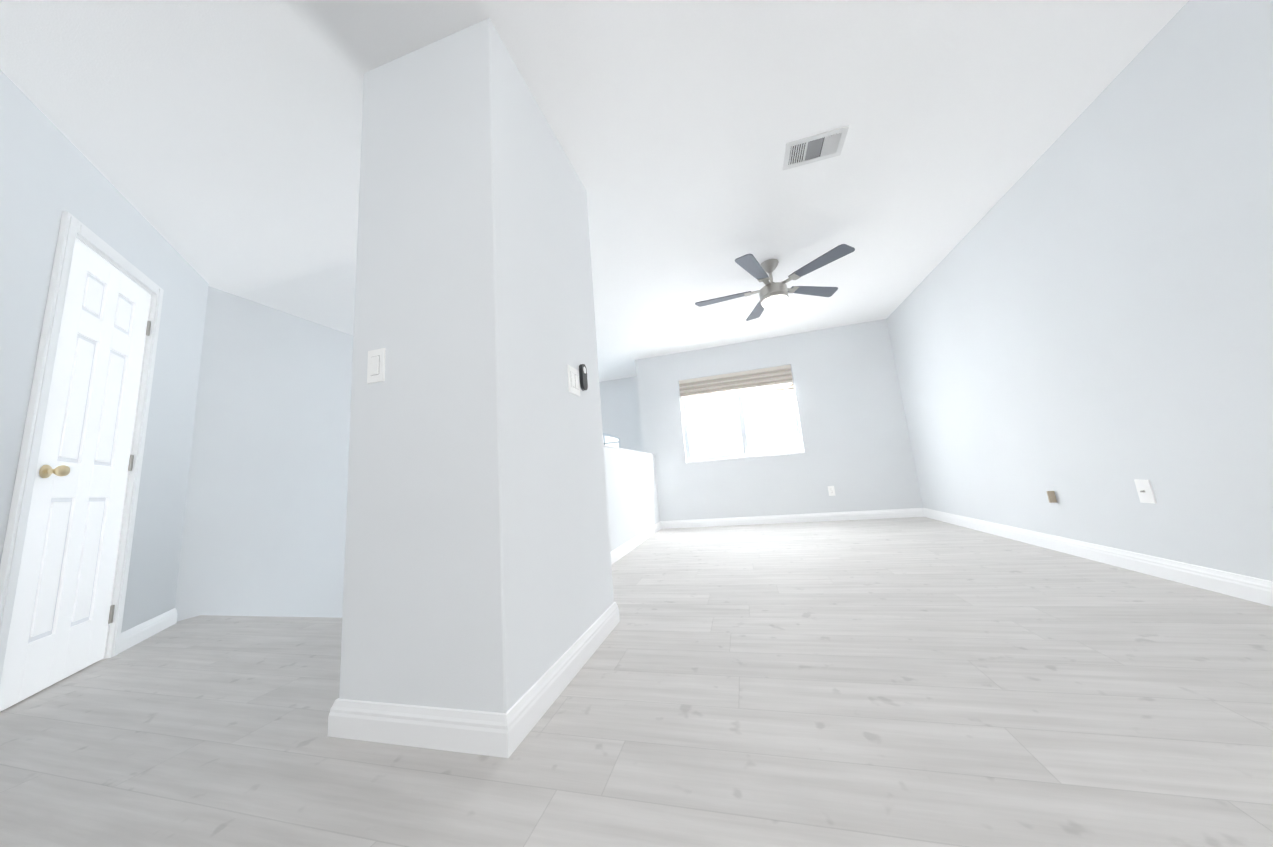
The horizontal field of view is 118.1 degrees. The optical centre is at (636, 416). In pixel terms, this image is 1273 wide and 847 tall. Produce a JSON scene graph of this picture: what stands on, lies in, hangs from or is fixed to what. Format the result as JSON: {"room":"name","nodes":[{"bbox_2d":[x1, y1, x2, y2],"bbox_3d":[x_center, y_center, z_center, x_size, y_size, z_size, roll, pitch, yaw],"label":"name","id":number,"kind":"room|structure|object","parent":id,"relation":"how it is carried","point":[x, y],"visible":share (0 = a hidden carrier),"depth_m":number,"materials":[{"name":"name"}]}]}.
{"room":"empty living room","nodes":[
{"label":"empty living room","id":0,"kind":"room"},
{"bbox_2d":[0,69,208,632],"bbox_3d":[-1.925,-0.329,0.241,4.494,2.440,4.229,-7,-9,15],"label":"wall","id":1,"kind":"structure","parent":0,"point":[50,172],"depth_m":1.93,"materials":[{"name":"paint"}]},
{"bbox_2d":[0,238,150,710],"bbox_3d":[-2.704,0.202,1.873,0.478,2.022,0.481,-7,-9,15],"label":"door","id":2,"kind":"structure","parent":1,"relation":"in","point":[63,614],"depth_m":1.83,"materials":[{"name":"white wood"}]},
{"bbox_2d":[0,211,163,685],"bbox_3d":[-2.750,0.171,1.850,0.172,2.100,0.770,1,-11,-30],"label":"door frame","id":3,"kind":"structure","parent":1,"relation":"attached to","point":[72,228],"depth_m":1.70,"materials":[{"name":"white wood"}]},
{"bbox_2d":[118,608,176,653],"bbox_3d":[-2.944,1.278,2.308,0.426,0.098,0.424,-7,-9,15],"label":"baseboard","id":4,"kind":"structure","parent":1,"relation":"attached to","point":[135,635],"depth_m":2.28,"materials":[{"name":"white wood"}]},
{"bbox_2d":[175,286,352,620],"bbox_3d":[-2.650,1.172,4.769,0.150,3.840,4.670,-7,-9,15],"label":"wall","id":5,"kind":"structure","parent":0,"point":[264,530],"depth_m":3.18,"materials":[{"name":"paint"}]},
{"bbox_2d":[339,18,613,712],"bbox_3d":[-0.615,-0.193,1.746,0.602,2.440,0.928,-7,-9,15],"label":"wall","id":6,"kind":"structure","parent":0,"point":[477,571],"depth_m":1.32,"materials":[{"name":"paint"}]},
{"bbox_2d":[367,348,384,383],"bbox_3d":[-0.913,-0.180,1.335,0.072,0.118,0.011,-7,-9,15],"label":"light switch","id":7,"kind":"object","parent":6,"relation":"attached to","point":[376,366],"visible":1,"depth_m":1.33,"materials":[{"name":"white plastic"}]},
{"bbox_2d":[328,698,501,747],"bbox_3d":[-0.639,0.896,1.106,0.570,0.098,0.016,-7,-9,15],"label":"baseboard","id":8,"kind":"structure","parent":6,"relation":"attached to","point":[494,734],"depth_m":1.10,"materials":[{"name":"white wood"}]},
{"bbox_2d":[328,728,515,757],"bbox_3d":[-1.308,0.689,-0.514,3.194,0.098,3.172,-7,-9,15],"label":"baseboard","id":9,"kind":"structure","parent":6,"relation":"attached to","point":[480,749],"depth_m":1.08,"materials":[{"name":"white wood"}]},
{"bbox_2d":[502,602,619,747],"bbox_3d":[-0.224,0.923,1.481,0.016,0.098,0.960,-7,-9,15],"label":"baseboard","id":10,"kind":"structure","parent":6,"relation":"attached to","point":[520,719],"depth_m":1.27,"materials":[{"name":"white wood"}]},
{"bbox_2d":[567,365,579,396],"bbox_3d":[-0.287,-0.167,1.768,0.011,0.125,0.116,-7,-9,15],"label":"switch plate","id":11,"kind":"object","parent":6,"relation":"attached to","point":[573,381],"visible":1,"depth_m":1.75,"materials":[{"name":"white plastic"}]},
{"bbox_2d":[579,364,587,390],"bbox_3d":[-0.259,-0.195,1.869,0.020,0.132,0.058,-7,-9,15],"label":"switch","id":12,"kind":"object","parent":6,"relation":"attached to","point":[583,377],"visible":1,"depth_m":1.85,"materials":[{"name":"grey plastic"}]},
{"bbox_2d":[0,0,1188,381],"bbox_3d":[-0.720,-1.357,2.538,7.082,0.120,8.570,-7,-9,15],"label":"ceiling","id":13,"kind":"structure","parent":0,"point":[216,144],"depth_m":1.87,"materials":[{"name":"paint"}]},
{"bbox_2d":[695,244,854,320],"bbox_3d":[1.122,-1.126,3.286,1.245,0.394,1.275,-7,-9,15],"label":"ceiling fan","id":14,"kind":"object","parent":13,"relation":"hanging from","point":[773,295],"visible":1,"depth_m":3.17,"materials":[{"name":"silver metal"}]},
{"bbox_2d":[783,125,848,169],"bbox_3d":[0.993,-1.496,2.135,0.312,0.010,0.193,-7,-9,15],"label":"ceiling vent","id":15,"kind":"object","parent":13,"relation":"in","point":[815,148],"visible":1,"depth_m":2.12,"materials":[{"name":"white metal"}]},
{"bbox_2d":[599,376,642,451],"bbox_3d":[-0.792,1.315,6.597,2.464,3.840,0.150,-7,-9,15],"label":"wall","id":16,"kind":"structure","parent":0,"point":[620,414],"depth_m":6.57,"materials":[{"name":"paint"}]},
{"bbox_2d":[603,433,620,447],"bbox_3d":[-0.831,0.883,6.684,1.270,1.225,0.060,-7,-9,15],"label":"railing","id":17,"kind":"structure","parent":16,"relation":"in","point":[604,435],"depth_m":6.62,"materials":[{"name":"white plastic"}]},
{"bbox_2d":[603,445,659,550],"bbox_3d":[-0.180,1.506,3.628,0.178,2.424,3.348,-7,-9,15],"label":"wall","id":18,"kind":"structure","parent":0,"point":[631,484],"depth_m":4.02,"materials":[{"name":"paint"}]},
{"bbox_2d":[611,521,661,564],"bbox_3d":[-0.113,1.262,3.644,0.016,0.098,3.348,-7,-9,15],"label":"baseboard","id":19,"kind":"structure","parent":18,"relation":"attached to","point":[622,550],"depth_m":3.92,"materials":[{"name":"white wood"}]},
{"bbox_2d":[0,517,1272,846],"bbox_3d":[-0.634,1.103,1.703,6.882,0.120,7.473,-7,-9,15],"label":"floor","id":20,"kind":"structure","parent":0,"point":[916,681],"depth_m":1.09,"materials":[{"name":"laminate"}]},
{"bbox_2d":[635,319,922,520],"bbox_3d":[1.745,0.853,5.014,3.318,3.840,0.150,-7,-9,15],"label":"wall","id":21,"kind":"structure","parent":0,"point":[857,454],"depth_m":4.91,"materials":[{"name":"paint"}]},
{"bbox_2d":[681,390,803,462],"bbox_3d":[1.389,-0.022,5.229,1.520,1.182,0.149,-7,-9,15],"label":"sliding window","id":22,"kind":"structure","parent":21,"relation":"in","point":[745,454],"depth_m":5.18,"materials":[{"name":"white plastic"}]},
{"bbox_2d":[679,365,797,415],"bbox_3d":[1.360,-0.261,5.229,1.507,0.703,0.059,-7,-9,15],"label":"window shade","id":23,"kind":"object","parent":22,"relation":"attached to","point":[772,379],"visible":0.98,"depth_m":5.22,"materials":[{"name":"beige fabric"}]},
{"bbox_2d":[662,508,921,528],"bbox_3d":[1.841,1.296,4.839,3.120,0.098,0.016,-7,-9,15],"label":"baseboard","id":24,"kind":"structure","parent":21,"relation":"attached to","point":[913,512],"depth_m":4.79,"materials":[{"name":"white wood"}]},
{"bbox_2d":[828,486,834,495],"bbox_3d":[2.420,0.915,4.733,0.072,0.118,0.008,-7,-9,15],"label":"electrical outlet","id":25,"kind":"object","parent":21,"relation":"attached to","point":[831,490],"visible":1,"depth_m":4.73,"materials":[{"name":"white plastic"}]},
{"bbox_2d":[887,0,1272,580],"bbox_3d":[2.365,-0.533,1.145,0.150,2.440,7.573,-7,-9,15],"label":"wall","id":26,"kind":"structure","parent":0,"point":[1080,321],"depth_m":1.92,"materials":[{"name":"paint"}]},
{"bbox_2d":[1047,491,1056,502],"bbox_3d":[2.766,0.531,2.540,0.036,0.075,0.015,-7,-9,15],"label":"electrical outlet plate","id":27,"kind":"object","parent":26,"relation":"attached to","point":[1051,496],"visible":1,"depth_m":2.54,"materials":[{"name":"beige plastic"}]},
{"bbox_2d":[922,508,1272,606],"bbox_3d":[2.386,0.633,1.003,0.016,0.098,7.223,-7,-9,15],"label":"baseboard","id":28,"kind":"structure","parent":26,"relation":"attached to","point":[1257,590],"depth_m":2.03,"materials":[{"name":"white wood"}]},
{"bbox_2d":[1134,479,1156,503],"bbox_3d":[2.604,0.382,1.960,0.020,0.118,0.075,-7,-9,15],"label":"outlet plate","id":29,"kind":"object","parent":26,"relation":"attached to","point":[1145,491],"visible":1,"depth_m":1.96,"materials":[{"name":"white plastic"}]},
{"label":"outside","id":30,"kind":"structure","parent":0,"visible":0},
{"bbox_2d":[603,390,797,457],"bbox_3d":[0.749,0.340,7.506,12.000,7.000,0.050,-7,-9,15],"label":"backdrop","id":31,"kind":"structure","parent":30,"point":[714,427],"depth_m":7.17,"materials":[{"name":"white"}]}
]}

